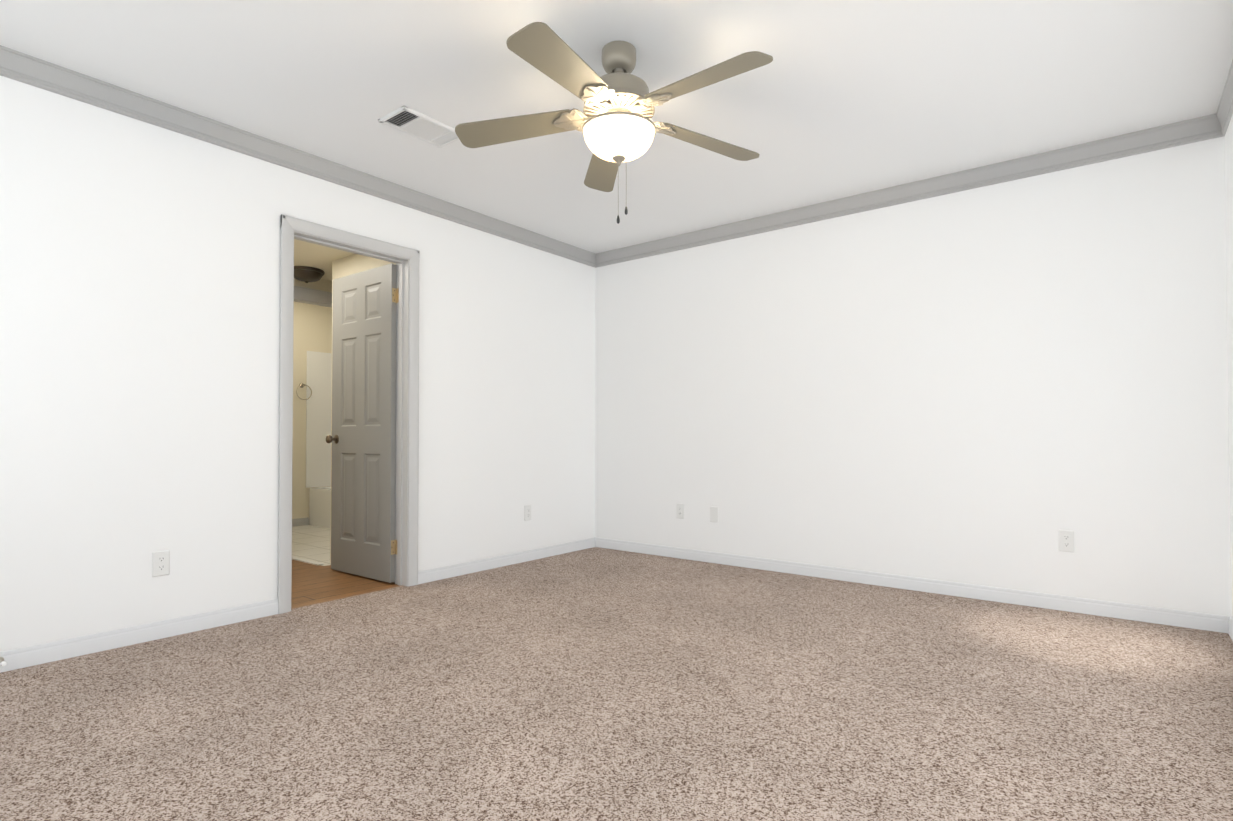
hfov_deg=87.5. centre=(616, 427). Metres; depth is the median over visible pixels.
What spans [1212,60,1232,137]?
crown molding
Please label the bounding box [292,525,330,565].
floor
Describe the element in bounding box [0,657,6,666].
doorstop
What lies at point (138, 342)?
wall
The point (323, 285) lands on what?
wall
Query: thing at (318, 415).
wall panel
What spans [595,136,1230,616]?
wall
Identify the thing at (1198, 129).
crown molding
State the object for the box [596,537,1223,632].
baseboard
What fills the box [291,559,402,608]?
floor
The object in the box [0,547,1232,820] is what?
floor carpet
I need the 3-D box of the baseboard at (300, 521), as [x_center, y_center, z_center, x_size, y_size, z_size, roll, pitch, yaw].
[-3.586,0.988,6.384,0.013,0.078,1.082,-1,-1,38]
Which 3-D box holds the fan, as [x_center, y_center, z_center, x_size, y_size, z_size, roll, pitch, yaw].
[0.023,-1.162,2.544,1.286,0.698,1.299,-1,-1,38]
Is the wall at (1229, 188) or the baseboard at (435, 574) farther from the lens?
the baseboard at (435, 574)
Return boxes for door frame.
[278,214,419,613]
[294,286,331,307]
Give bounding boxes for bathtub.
[309,487,330,527]
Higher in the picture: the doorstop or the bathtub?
the bathtub
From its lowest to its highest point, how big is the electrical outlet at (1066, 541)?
0.115 m
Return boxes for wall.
[0,76,594,651]
[292,302,331,518]
[294,278,331,292]
[330,254,395,563]
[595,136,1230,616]
[1225,114,1232,618]
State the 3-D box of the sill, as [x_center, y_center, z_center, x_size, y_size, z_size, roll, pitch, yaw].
[-2.377,1.001,4.857,0.584,0.007,0.044,-1,-1,38]
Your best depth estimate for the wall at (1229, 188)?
3.01 m
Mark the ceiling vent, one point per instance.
(416, 124)
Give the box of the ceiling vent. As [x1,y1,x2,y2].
[378,106,458,147]
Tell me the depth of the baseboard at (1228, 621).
3.05 m
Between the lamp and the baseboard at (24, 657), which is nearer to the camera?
the baseboard at (24, 657)
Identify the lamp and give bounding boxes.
[294,266,324,282]
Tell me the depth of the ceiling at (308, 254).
4.62 m
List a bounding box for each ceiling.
[0,0,1232,253]
[294,239,354,280]
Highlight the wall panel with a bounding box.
[306,351,331,487]
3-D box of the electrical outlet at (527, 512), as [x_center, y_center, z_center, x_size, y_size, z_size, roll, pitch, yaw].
[-0.664,0.644,4.844,0.008,0.115,0.070,-1,-1,38]
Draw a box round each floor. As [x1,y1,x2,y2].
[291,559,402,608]
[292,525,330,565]
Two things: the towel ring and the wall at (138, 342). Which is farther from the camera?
the towel ring
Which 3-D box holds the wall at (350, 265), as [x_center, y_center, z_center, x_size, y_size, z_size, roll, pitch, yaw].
[-1.441,-0.111,4.830,0.948,2.230,0.936,-1,-1,38]
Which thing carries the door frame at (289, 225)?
attached to the wall at (138, 342)
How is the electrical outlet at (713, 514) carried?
attached to the wall at (997, 384)
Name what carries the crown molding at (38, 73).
attached to the wall at (138, 342)
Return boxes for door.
[326,263,398,582]
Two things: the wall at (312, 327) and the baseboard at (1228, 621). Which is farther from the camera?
the wall at (312, 327)
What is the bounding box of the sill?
[292,556,323,565]
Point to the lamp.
(306, 274)
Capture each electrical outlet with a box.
[152,550,169,576]
[524,505,530,520]
[676,503,683,518]
[710,506,717,521]
[1058,530,1074,551]
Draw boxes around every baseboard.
[0,599,277,672]
[292,517,308,526]
[418,537,595,583]
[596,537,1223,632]
[1224,616,1232,640]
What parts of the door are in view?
knob, door hinge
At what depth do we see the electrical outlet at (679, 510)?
4.95 m
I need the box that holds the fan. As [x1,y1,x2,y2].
[455,22,772,223]
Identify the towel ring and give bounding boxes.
[296,383,311,399]
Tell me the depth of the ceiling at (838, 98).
2.81 m
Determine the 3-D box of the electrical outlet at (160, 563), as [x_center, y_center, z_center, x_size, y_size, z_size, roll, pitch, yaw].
[-2.109,0.632,2.986,0.008,0.115,0.070,-1,-1,38]
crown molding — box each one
[0,45,595,267]
[596,115,1215,267]
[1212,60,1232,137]

